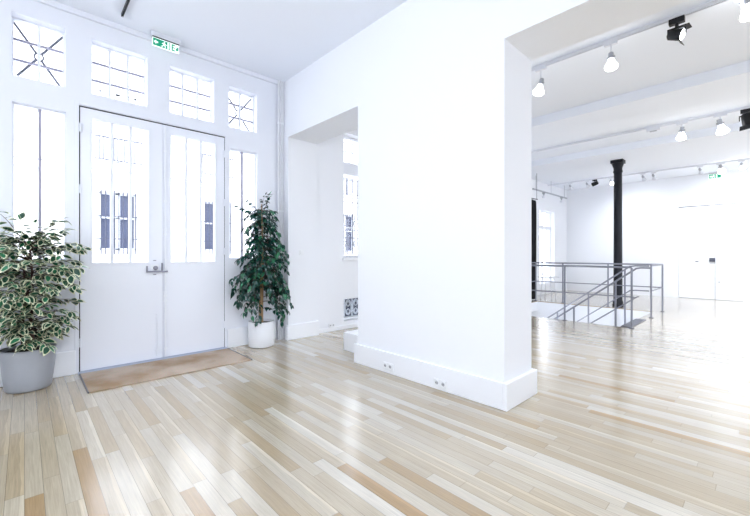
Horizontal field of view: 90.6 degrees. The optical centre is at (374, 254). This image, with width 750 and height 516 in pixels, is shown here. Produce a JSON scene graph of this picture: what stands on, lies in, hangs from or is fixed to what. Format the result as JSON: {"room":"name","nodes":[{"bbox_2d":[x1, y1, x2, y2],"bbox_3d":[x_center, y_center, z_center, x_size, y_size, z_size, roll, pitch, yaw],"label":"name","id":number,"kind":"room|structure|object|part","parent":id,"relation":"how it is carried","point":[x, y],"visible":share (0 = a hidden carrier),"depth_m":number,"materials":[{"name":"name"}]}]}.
{"room":"entrance lobby","nodes":[
{"label":"entrance lobby","id":0,"kind":"room"},
{"bbox_2d":[0,0,277,373],"bbox_3d":[-3.569,-0.665,3.644,5.820,3.830,0.200,0,0,-43],"label":"wall","id":1,"kind":"structure","parent":0,"point":[80,33],"depth_m":4.16,"materials":[{"name":"white paint"}]},
{"bbox_2d":[0,350,74,386],"bbox_3d":[-4.375,1.125,2.728,3.390,0.250,0.025,0,0,-43],"label":"baseboard","id":2,"kind":"structure","parent":1,"relation":"attached to","point":[64,365],"depth_m":3.82,"materials":[{"name":"white paint"}]},
{"bbox_2d":[12,16,64,86],"bbox_3d":[-3.455,-2.045,3.815,0.400,0.610,0.082,0,0,-43],"label":"window","id":3,"kind":"structure","parent":1,"relation":"in","point":[38,45],"depth_m":3.79,"materials":[{"name":"white wood"}]},
{"bbox_2d":[12,102,65,259],"bbox_3d":[-3.399,-0.718,3.763,0.400,1.535,0.050,0,0,-43],"label":"window","id":4,"kind":"structure","parent":1,"relation":"in","point":[40,110],"depth_m":3.75,"materials":[{"name":"white wood"}]},
{"bbox_2d":[92,43,144,105],"bbox_3d":[-2.950,-2.035,4.271,0.520,0.590,0.050,0,0,-43],"label":"window","id":5,"kind":"structure","parent":1,"relation":"in","point":[127,56],"depth_m":4.29,"materials":[{"name":"white wood"}]},
{"bbox_2d":[75,100,227,371],"bbox_3d":[-2.575,-0.188,4.452,1.605,2.875,0.132,0,0,-43],"label":"door","id":6,"kind":"structure","parent":1,"relation":"in","point":[158,307],"depth_m":4.39,"materials":[{"name":"white wood"}]},
{"bbox_3d":[-2.613,0.151,4.402,0.080,0.072,0.012,0,0,-43],"label":"lock plate","id":7,"kind":"part","parent":6,"relation":"part of","materials":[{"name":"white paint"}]},
{"bbox_3d":[-2.529,-0.170,4.473,0.040,2.760,0.025,0,0,-43],"label":"espagnolette rod","id":8,"kind":"part","parent":6,"relation":"part of","materials":[{"name":"white paint"}]},
{"bbox_2d":[33,0,277,84],"bbox_3d":[-3.488,-2.550,3.559,5.820,0.060,0.035,0,0,-43],"label":"crown molding","id":9,"kind":"structure","parent":1,"relation":"attached to","point":[51,3],"depth_m":4.24,"materials":[{"name":"white paint"}]},
{"bbox_2d":[170,69,210,121],"bbox_3d":[-2.396,-2.025,4.794,0.525,0.570,0.050,0,0,-43],"label":"window","id":10,"kind":"structure","parent":1,"relation":"in","point":[181,88],"depth_m":4.83,"materials":[{"name":"white wood"}]},
{"bbox_2d":[229,89,253,131],"bbox_3d":[-1.929,-2.015,5.258,0.402,0.550,0.082,0,0,-43],"label":"window","id":11,"kind":"structure","parent":1,"relation":"in","point":[240,108],"depth_m":5.26,"materials":[{"name":"white wood"}]},
{"bbox_2d":[230,149,255,258],"bbox_3d":[-1.873,-0.703,5.207,0.392,1.505,0.050,0,0,-43],"label":"window","id":12,"kind":"structure","parent":1,"relation":"in","point":[241,219],"depth_m":5.20,"materials":[{"name":"white wood"}]},
{"bbox_2d":[227,323,275,347],"bbox_3d":[-1.724,1.125,5.234,0.715,0.250,0.025,0,0,-43],"label":"baseboard","id":13,"kind":"structure","parent":1,"relation":"attached to","point":[236,337],"depth_m":5.07,"materials":[{"name":"white paint"}]},
{"bbox_2d":[277,80,279,339],"bbox_3d":[-1.431,-0.664,5.485,0.033,3.828,0.060,0,0,-43],"label":"pipe","id":14,"kind":"object","parent":1,"relation":"attached to","point":[278,123],"visible":0.8,"depth_m":5.46,"materials":[{"name":"white metal"}]},
{"bbox_2d":[280,81,281,339],"bbox_3d":[-1.406,-0.664,5.509,0.033,3.828,0.060,0,0,-43],"label":"pipe","id":15,"kind":"object","parent":1,"relation":"attached to","point":[280,81],"visible":0.74,"depth_m":5.49,"materials":[{"name":"white metal"}]},
{"bbox_2d":[282,81,283,338],"bbox_3d":[-1.381,-0.664,5.532,0.033,3.828,0.060,0,0,-43],"label":"pipe","id":16,"kind":"object","parent":1,"relation":"attached to","point":[282,81],"visible":0.75,"depth_m":5.51,"materials":[{"name":"white metal"}]},
{"bbox_2d":[54,0,406,81],"bbox_3d":[-0.117,-2.680,-0.007,5.820,0.200,10.150,0,0,-43],"label":"ceiling","id":17,"kind":"structure","parent":0,"point":[274,39],"depth_m":4.15,"materials":[{"name":"white paint"}]},
{"bbox_2d":[121,0,129,16],"bbox_3d":[0.504,-2.561,0.573,0.018,0.034,9.340,0,0,-43],"label":"track","id":18,"kind":"object","parent":17,"relation":"attached to","point":[127,1],"visible":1,"depth_m":3.83,"materials":[{"name":"black metal"}]},
{"bbox_2d":[150,30,180,53],"bbox_3d":[-2.465,-2.498,4.368,0.314,0.165,0.055,0,0,-43],"label":"exit sign","id":19,"kind":"object","parent":17,"relation":"hanging from","point":[160,40],"visible":1,"depth_m":4.35,"materials":[{"name":"white paint"}]},
{"bbox_3d":[-2.459,-2.463,4.363,0.280,0.097,0.012,0,0,-43],"label":"plate","id":20,"kind":"part","parent":19,"relation":"part of","materials":[{"name":"white"}]},
{"bbox_2d":[284,321,318,340],"bbox_3d":[-1.104,1.140,5.637,0.560,0.220,0.090,0,0,-43],"label":"baseboard","id":21,"kind":"structure","parent":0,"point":[301,330],"depth_m":5.58,"materials":[{"name":"white paint"}]},
{"bbox_2d":[0,290,749,515],"bbox_3d":[4.018,1.375,3.902,17.200,0.250,10.150,0,0,-43],"label":"floor","id":22,"kind":"structure","parent":0,"point":[652,418],"depth_m":2.58,"materials":[{"name":"brown wood"}]},
{"bbox_2d":[0,211,91,393],"bbox_3d":[-3.158,0.417,3.385,1.029,1.665,0.708,0,0,-43],"label":"potted ficus","id":23,"kind":"object","parent":22,"relation":"on","point":[28,366],"visible":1,"depth_m":3.40,"materials":[{"name":"plant"}]},
{"bbox_2d":[0,343,56,393],"bbox_3d":[-3.252,1.058,3.483,0.406,0.383,0.406,0,0,-43],"label":"pot","id":24,"kind":"object","parent":23,"relation":"on","point":[26,371],"depth_m":3.35,"materials":[{"name":"grey ceramic"}]},
{"bbox_2d":[78,347,226,374],"bbox_3d":[-2.563,1.244,4.447,1.565,0.012,0.135,0,0,-43],"label":"threshold","id":25,"kind":"object","parent":22,"relation":"on","point":[197,352],"visible":0.62,"depth_m":4.35,"materials":[{"name":"metal"}]},
{"bbox_2d":[79,348,251,393],"bbox_3d":[-2.268,1.242,4.134,1.553,0.013,0.715,0,0,-43],"label":"doormat","id":26,"kind":"object","parent":22,"relation":"on","point":[95,381],"visible":1,"depth_m":4.01,"materials":[{"name":"fabric"}]},
{"bbox_2d":[229,191,293,347],"bbox_3d":[-1.510,0.174,5.018,0.885,2.151,0.593,0,0,-43],"label":"potted ficus","id":27,"kind":"object","parent":22,"relation":"on","point":[261,332],"visible":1,"depth_m":4.99,"materials":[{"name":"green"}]},
{"bbox_2d":[248,319,274,347],"bbox_3d":[-1.565,1.077,5.112,0.352,0.345,0.352,0,0,-43],"label":"pot","id":28,"kind":"object","parent":27,"relation":"on","point":[262,335],"depth_m":4.97,"materials":[{"name":"white ceramic"}]},
{"bbox_2d":[344,330,357,352],"bbox_3d":[-0.138,1.133,4.789,0.260,0.235,0.530,0,0,-43],"label":"plinth","id":29,"kind":"object","parent":22,"relation":"on","point":[350,337],"visible":0.26,"depth_m":4.80,"materials":[{"name":"white paint"}]},
{"bbox_2d":[531,198,537,298],"bbox_3d":[4.251,-0.535,10.221,0.860,3.530,0.104,0,0,-38],"label":"column","id":30,"kind":"structure","parent":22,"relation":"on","point":[533,202],"depth_m":10.30,"materials":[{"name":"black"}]},
{"bbox_2d":[538,276,558,298],"bbox_3d":[4.982,0.938,10.669,0.560,0.626,0.560,0,0,-43],"label":"side table","id":31,"kind":"object","parent":22,"relation":"on","point":[542,277],"visible":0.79,"depth_m":10.66,"materials":[{"name":"white wood"}]},
{"bbox_2d":[531,262,663,328],"bbox_3d":[4.385,0.721,8.236,2.774,1.058,2.859,0,0,-43],"label":"stair railing","id":32,"kind":"object","parent":22,"relation":"on","point":[563,266],"visible":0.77,"depth_m":7.36,"materials":[{"name":"metal"}]},
{"bbox_3d":[4.410,0.735,10.169,0.033,1.030,0.033,0,0,-43],"label":"post","id":33,"kind":"part","parent":32,"relation":"part of","materials":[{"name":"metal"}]},
{"bbox_3d":[4.891,0.735,9.660,0.033,1.030,0.033,0,0,-43],"label":"post","id":34,"kind":"part","parent":32,"relation":"part of","materials":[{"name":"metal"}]},
{"bbox_3d":[3.623,0.735,7.085,0.033,1.030,0.033,0,0,-43],"label":"post","id":35,"kind":"part","parent":32,"relation":"part of","materials":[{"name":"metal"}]},
{"bbox_3d":[4.385,0.210,8.236,2.726,0.036,2.811,0,0,-43],"label":"rail","id":36,"kind":"part","parent":32,"relation":"part of","materials":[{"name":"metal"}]},
{"bbox_3d":[4.395,0.715,8.226,2.714,0.023,2.827,0,0,-43],"label":"rail","id":37,"kind":"part","parent":32,"relation":"part of","materials":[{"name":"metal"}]},
{"bbox_3d":[5.598,0.735,8.912,0.033,1.030,0.033,0,0,-43],"label":"post","id":38,"kind":"part","parent":32,"relation":"part of","materials":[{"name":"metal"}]},
{"bbox_3d":[4.361,0.735,6.304,0.033,1.030,0.033,0,0,-43],"label":"post","id":39,"kind":"part","parent":32,"relation":"part of","materials":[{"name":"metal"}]},
{"bbox_3d":[5.480,0.735,7.362,0.033,1.030,0.033,0,0,-43],"label":"post","id":40,"kind":"part","parent":32,"relation":"part of","materials":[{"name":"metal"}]},
{"bbox_3d":[6.316,0.735,8.152,0.033,1.030,0.033,0,0,-43],"label":"post","id":41,"kind":"part","parent":32,"relation":"part of","materials":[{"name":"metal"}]},
{"bbox_2d":[610,159,625,306],"bbox_3d":[5.913,-0.525,9.030,0.260,3.550,0.260,0,0,-43],"label":"column","id":42,"kind":"structure","parent":22,"relation":"on","point":[617,165],"depth_m":8.95,"materials":[{"name":"black metal"}]},
{"bbox_2d":[621,319,645,327],"bbox_3d":[4.739,1.273,6.792,1.100,0.074,0.160,0,0,-43],"label":"stair nosing","id":43,"kind":"structure","parent":22,"relation":"attached to","point":[635,321],"depth_m":6.70,"materials":[{"name":"metal"}]},
{"bbox_2d":[284,81,566,328],"bbox_3d":[2.715,-0.665,9.516,11.380,3.830,0.300,0,0,-43],"label":"wall","id":44,"kind":"structure","parent":0,"point":[337,278],"depth_m":6.17,"materials":[{"name":"white paint"}]},
{"bbox_2d":[342,136,357,259],"bbox_3d":[-0.206,-0.990,6.718,1.181,2.160,0.328,0,0,-43],"label":"window","id":45,"kind":"structure","parent":44,"relation":"in","point":[350,169],"depth_m":6.62,"materials":[{"name":"white wood"}]},
{"bbox_3d":[-0.167,0.070,6.661,1.160,0.040,0.190,0,0,-43],"label":"sill","id":46,"kind":"part","parent":45,"relation":"part of","materials":[{"name":"white paint"}]},
{"bbox_2d":[344,142,357,164],"bbox_3d":[-0.319,-1.830,6.827,1.065,0.374,0.016,0,0,-43],"label":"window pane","id":47,"kind":"object","parent":45,"relation":"attached to","point":[344,142],"depth_m":6.73,"materials":[{"name":"white glass"}]},
{"bbox_2d":[344,178,357,255],"bbox_3d":[-0.295,-0.675,6.849,1.131,1.410,0.016,0,0,-43],"label":"iron grille","id":48,"kind":"object","parent":45,"relation":"attached to","point":[352,202],"depth_m":6.73,"materials":[{"name":"grey metal"}]},
{"bbox_2d":[344,298,357,318],"bbox_3d":[-0.271,0.930,6.772,1.090,0.380,0.115,0,0,-43],"label":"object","id":49,"kind":"structure","parent":44,"relation":"in","point":[350,304],"depth_m":6.65,"materials":[{"name":"white"}]},
{"bbox_2d":[319,288,566,333],"bbox_3d":[2.943,1.215,9.515,10.650,0.070,0.015,0,0,-43],"label":"baseboard","id":50,"kind":"structure","parent":44,"relation":"attached to","point":[354,325],"depth_m":6.21,"materials":[{"name":"white paint"}]},
{"bbox_2d":[540,211,550,282],"bbox_3d":[5.473,-0.265,12.144,1.200,2.330,0.090,0,0,-43],"label":"window","id":51,"kind":"structure","parent":44,"relation":"in","point":[542,227],"depth_m":12.15,"materials":[{"name":"white wood"}]},
{"bbox_2d":[286,0,688,382],"bbox_3d":[2.265,-0.665,2.073,0.500,3.830,9.900,0,0,-43],"label":"wall","id":52,"kind":"structure","parent":0,"point":[436,93],"depth_m":3.49,"materials":[{"name":"white paint"}]},
{"bbox_2d":[383,361,392,371],"bbox_3d":[0.136,1.175,3.906,0.016,0.080,0.150,0,0,-43],"label":"wall socket","id":53,"kind":"object","parent":52,"relation":"attached to","point":[387,366],"visible":1,"depth_m":3.90,"materials":[{"name":"white plastic"}]},
{"bbox_2d":[433,378,446,389],"bbox_3d":[0.600,1.188,3.415,0.016,0.080,0.150,0,0,-43],"label":"wall socket","id":54,"kind":"object","parent":52,"relation":"attached to","point":[438,383],"visible":1,"depth_m":3.41,"materials":[{"name":"white plastic"}]},
{"bbox_2d":[354,343,536,411],"bbox_3d":[0.610,1.140,3.835,0.575,0.220,1.885,0,0,-43],"label":"baseboard","id":55,"kind":"structure","parent":52,"relation":"attached to","point":[503,396],"depth_m":3.30,"materials":[{"name":"white paint"}]},
{"bbox_2d":[531,302,649,326],"bbox_3d":[3.803,2.635,8.852,2.910,2.730,4.460,0,0,-43],"label":"wall","id":56,"kind":"structure","parent":0,"point":[538,309],"depth_m":9.24,"materials":[{"name":"white paint"}]},
{"bbox_2d":[531,0,749,189],"bbox_3d":[6.314,-2.475,6.072,10.880,0.350,10.150,0,0,-43],"label":"ceiling","id":57,"kind":"structure","parent":0,"point":[656,80],"depth_m":5.71,"materials":[{"name":"white paint"}]},
{"bbox_2d":[532,186,566,198],"bbox_3d":[5.474,-2.090,11.532,2.600,0.420,0.036,0,0,-43],"label":"track","id":58,"kind":"object","parent":57,"relation":"hanging from","point":[564,186],"visible":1,"depth_m":11.53,"materials":[{"name":"grey metal"}]},
{"bbox_2d":[531,0,728,71],"bbox_3d":[4.341,-2.422,2.395,0.036,0.055,6.717,0,0,-43],"label":"track","id":59,"kind":"object","parent":57,"relation":"attached to","point":[715,2],"visible":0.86,"depth_m":4.01,"materials":[{"name":"white metal"}]},
{"bbox_2d":[533,65,546,95],"bbox_3d":[2.097,-2.216,4.736,0.136,0.358,0.159,0,0,-43],"label":"track spotlight","id":60,"kind":"object","parent":59,"relation":"hanging from","point":[538,91],"visible":1,"depth_m":4.72,"materials":[{"name":"white glass"}]},
{"bbox_3d":[2.089,-2.109,4.745,0.136,0.143,0.136,0,0,-43],"label":"bulb","id":61,"kind":"part","parent":60,"relation":"part of","materials":[{"name":"white glass"}]},
{"bbox_2d":[537,78,543,84],"bbox_3d":[2.121,-2.210,4.743,0.079,0.093,0.068,0,0,12],"label":"socket","id":62,"kind":"object","parent":60,"relation":"attached to","point":[541,81],"depth_m":4.72,"materials":[{"name":"grey metal"}]},
{"bbox_2d":[604,39,617,71],"bbox_3d":[2.650,-2.235,4.166,0.131,0.321,0.138,0,0,-43],"label":"track spotlight","id":63,"kind":"object","parent":59,"relation":"hanging from","point":[611,65],"visible":1,"depth_m":4.15,"materials":[{"name":"white paint"}]},
{"bbox_2d":[607,52,614,59],"bbox_3d":[2.655,-2.241,4.176,0.067,0.083,0.077,0,0,-43],"label":"socket","id":64,"kind":"object","parent":63,"relation":"attached to","point":[611,55],"depth_m":4.16,"materials":[{"name":"grey metal"}]},
{"bbox_3d":[2.652,-2.140,4.163,0.131,0.132,0.132,0,0,-43],"label":"bulb","id":65,"kind":"part","parent":63,"relation":"part of","materials":[{"name":"white glass"}]},
{"bbox_2d":[667,15,691,44],"bbox_3d":[3.063,-2.257,3.741,0.123,0.276,0.197,0,0,-43],"label":"track spotlight","id":66,"kind":"object","parent":59,"relation":"hanging from","point":[674,34],"visible":1,"depth_m":3.73,"materials":[{"name":"black paint"}]},
{"bbox_2d":[734,0,749,21],"bbox_3d":[3.425,-2.274,3.410,0.150,0.242,0.173,0,0,-43],"label":"track spotlight","id":67,"kind":"object","parent":59,"relation":"hanging from","point":[745,4],"visible":1,"depth_m":3.39,"materials":[{"name":"white paint"}]},
{"bbox_2d":[739,0,749,7],"bbox_3d":[3.390,-2.329,3.402,0.089,0.101,0.072,0,0,12],"label":"socket","id":68,"kind":"object","parent":67,"relation":"attached to","point":[744,3],"depth_m":3.38,"materials":[{"name":"grey"}]},
{"bbox_3d":[3.440,-2.228,3.402,0.139,0.151,0.139,0,0,-43],"label":"bulb","id":69,"kind":"part","parent":67,"relation":"part of","materials":[{"name":"white"}]},
{"bbox_2d":[531,106,749,152],"bbox_3d":[5.886,-2.275,5.564,0.036,0.050,9.200,0,0,-43],"label":"track","id":70,"kind":"object","parent":57,"relation":"attached to","point":[747,107],"visible":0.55,"depth_m":6.66,"materials":[{"name":"white metal"}]},
{"bbox_2d":[646,126,660,131],"bbox_3d":[4.931,-2.219,6.575,0.060,0.062,0.200,0,0,-43],"label":"box","id":71,"kind":"object","parent":70,"relation":"attached to","point":[654,129],"visible":1,"depth_m":6.56,"materials":[{"name":"white paint"}]},
{"bbox_2d":[676,121,687,140],"bbox_3d":[5.218,-2.099,6.319,0.147,0.301,0.166,0,0,26],"label":"track spotlight","id":72,"kind":"object","parent":70,"relation":"attached to","point":[681,136],"visible":1,"depth_m":6.28,"materials":[{"name":"white paint"}]},
{"bbox_3d":[5.226,-2.024,6.333,0.134,0.151,0.143,0,0,-43],"label":"bulb","id":73,"kind":"part","parent":72,"relation":"part of","materials":[{"name":"white glass"}]},
{"bbox_2d":[713,113,729,134],"bbox_3d":[5.563,-2.088,5.957,0.166,0.324,0.189,0,0,-43],"label":"track spotlight","id":74,"kind":"object","parent":70,"relation":"attached to","point":[722,129],"visible":1,"depth_m":5.92,"materials":[{"name":"white glass"}]},
{"bbox_2d":[716,119,723,125],"bbox_3d":[5.527,-2.127,5.945,0.098,0.112,0.082,0,0,10],"label":"socket","id":75,"kind":"object","parent":74,"relation":"attached to","point":[719,122],"depth_m":5.92,"materials":[{"name":"grey metal"}]},
{"bbox_3d":[5.578,-2.011,5.950,0.155,0.170,0.159,0,0,-43],"label":"bulb","id":76,"kind":"part","parent":74,"relation":"part of","materials":[{"name":"white glass"}]},
{"bbox_2d":[739,108,749,130],"bbox_3d":[5.782,-2.088,5.715,0.268,0.325,0.188,0,0,-9],"label":"track spotlight","id":77,"kind":"object","parent":70,"relation":"attached to","point":[745,117],"visible":1,"depth_m":5.70,"materials":[{"name":"black paint"}]},
{"bbox_2d":[548,158,749,185],"bbox_3d":[8.842,-2.268,8.552,0.036,0.065,9.480,0,0,-43],"label":"track","id":78,"kind":"object","parent":57,"relation":"attached to","point":[743,158],"visible":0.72,"depth_m":9.85,"materials":[{"name":"white metal"}]},
{"bbox_2d":[591,179,598,185],"bbox_3d":[6.524,-2.134,11.004,0.124,0.201,0.185,0,0,-43],"label":"track spotlight","id":79,"kind":"object","parent":78,"relation":"attached to","point":[595,182],"visible":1,"depth_m":10.97,"materials":[{"name":"black paint"}]},
{"bbox_2d":[697,165,703,174],"bbox_3d":[8.171,-2.125,9.308,0.158,0.220,0.119,0,0,-27],"label":"track spotlight","id":80,"kind":"object","parent":78,"relation":"hanging from","point":[701,172],"visible":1,"depth_m":9.28,"materials":[{"name":"white paint"}]},
{"bbox_2d":[716,162,725,173],"bbox_3d":[8.441,-2.105,9.046,0.224,0.259,0.167,0,0,-43],"label":"track spotlight","id":81,"kind":"object","parent":78,"relation":"attached to","point":[721,170],"visible":1,"depth_m":9.01,"materials":[{"name":"white paint"}]},
{"bbox_3d":[8.476,-2.057,9.065,0.145,0.163,0.158,0,0,18],"label":"bulb","id":82,"kind":"part","parent":81,"relation":"part of","materials":[{"name":"white"}]},
{"bbox_2d":[738,160,745,169],"bbox_3d":[8.680,-2.125,8.770,0.158,0.220,0.119,0,0,-27],"label":"track spotlight","id":83,"kind":"object","parent":78,"relation":"hanging from","point":[742,166],"visible":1,"depth_m":8.74,"materials":[{"name":"white paint"}]},
{"bbox_2d":[567,168,749,301],"bbox_3d":[10.280,-0.600,9.650,0.200,3.700,9.900,0,0,-43],"label":"wall","id":84,"kind":"structure","parent":0,"point":[650,208],"depth_m":11.51,"materials":[{"name":"white paint"}]},
{"bbox_2d":[679,202,742,300],"bbox_3d":[9.415,-0.080,10.448,0.162,2.660,1.350,0,0,-43],"label":"door","id":85,"kind":"structure","parent":84,"relation":"in","point":[710,236],"depth_m":10.40,"materials":[{"name":"white paint"}]},
{"bbox_2d":[708,172,720,178],"bbox_3d":[9.448,-2.211,10.308,0.055,0.172,0.291,0,0,-43],"label":"exit sign","id":86,"kind":"object","parent":84,"relation":"attached to","point":[713,175],"visible":0.71,"depth_m":10.30,"materials":[{"name":"white paint"}]},
{"bbox_3d":[3.803,4.050,8.852,2.910,0.100,4.460,0,0,-43],"label":"floor","id":87,"kind":"structure","parent":0,"visible":0},
{"bbox_3d":[3.703,2.700,8.223,1.400,2.540,3.320,0,0,-43],"label":"staircase","id":88,"kind":"structure","parent":87,"relation":"on","visible":0},
{"bbox_2d":[547,265,648,323],"bbox_3d":[4.404,1.628,8.442,0.032,2.845,2.999,0,0,-43],"label":"stair handrail","id":89,"kind":"object","parent":88,"relation":"on","point":[624,270],"visible":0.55,"depth_m":7.78,"materials":[{"name":"metal"}]},
{"bbox_3d":[4.405,1.742,8.442,0.024,2.078,2.997,0,0,-43],"label":"rail","id":90,"kind":"part","parent":89,"relation":"part of","materials":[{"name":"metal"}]},
{"bbox_3d":[5.152,0.955,7.651,0.032,1.311,0.034,0,0,-43],"label":"post","id":91,"kind":"part","parent":89,"relation":"part of","materials":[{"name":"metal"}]},
{"bbox_2d":[554,267,650,325],"bbox_3d":[3.519,1.639,7.427,0.032,2.867,3.259,0,0,-43],"label":"stair handrail","id":92,"kind":"object","parent":88,"relation":"on","point":[626,274],"visible":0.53,"depth_m":6.62,"materials":[{"name":"metal"}]},
{"bbox_3d":[3.465,1.888,7.485,0.024,2.369,3.097,0,0,-43],"label":"rail","id":93,"kind":"part","parent":92,"relation":"part of","materials":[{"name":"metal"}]},
{"bbox_3d":[4.289,0.949,6.614,0.032,0.962,0.034,0,0,-43],"label":"post","id":94,"kind":"part","parent":92,"relation":"part of","materials":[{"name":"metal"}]},
{"label":"outside","id":95,"kind":"structure","parent":0,"visible":0},
{"bbox_3d":[-3.030,1.320,10.484,50.000,0.100,9.000,0,0,-43],"label":"ground","id":96,"kind":"structure","parent":95,"visible":0},
{"bbox_2d":[13,22,357,262],"bbox_3d":[-4.645,-3.450,12.191,34.000,9.500,0.500,0,0,-43],"label":"window","id":97,"kind":"structure","parent":96,"relation":"on","point":[25,121],"depth_m":10.07,"materials":[{"name":"glass"}]},
{"bbox_2d":[101,93,133,162],"bbox_3d":[-7.027,-3.410,10.118,0.850,1.880,0.020,0,0,-43],"label":"shutter","id":98,"kind":"object","parent":97,"relation":"hanging from","point":[105,128],"depth_m":10.06,"materials":[{"name":"white"}]},
{"bbox_3d":[-7.027,-0.900,10.118,0.850,1.540,0.020,0,0,-43],"label":"pane","id":99,"kind":"part","parent":97,"relation":"part of","materials":[{"name":"blue"}]},
{"bbox_3d":[-6.821,-2.797,9.900,1.050,0.618,0.036,0,0,-43],"label":"balcony rail","id":100,"kind":"part","parent":97,"relation":"part of","materials":[{"name":"grey"}]},
{"bbox_3d":[-5.115,-0.900,11.925,0.850,1.540,0.020,0,0,-43],"label":"pane","id":101,"kind":"part","parent":97,"relation":"part of","materials":[{"name":"blue"}]},
{"bbox_3d":[-4.909,-2.797,11.707,1.050,0.618,0.036,0,0,-43],"label":"balcony rail","id":102,"kind":"part","parent":97,"relation":"part of","materials":[{"name":"grey"}]},
{"bbox_2d":[346,153,350,194],"bbox_3d":[-1.300,-3.410,15.532,0.850,1.880,0.020,0,0,-43],"label":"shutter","id":103,"kind":"object","parent":97,"relation":"hanging from","point":[349,154],"depth_m":15.69,"materials":[{"name":"white"}]},
{"bbox_3d":[-1.300,-0.900,15.532,0.850,1.540,0.020,0,0,-43],"label":"pane","id":104,"kind":"part","parent":97,"relation":"part of","materials":[{"name":"blue"}]},
{"bbox_3d":[-1.094,-2.797,15.314,1.050,0.618,0.036,0,0,-43],"label":"balcony rail","id":105,"kind":"part","parent":97,"relation":"part of","materials":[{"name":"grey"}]}
]}

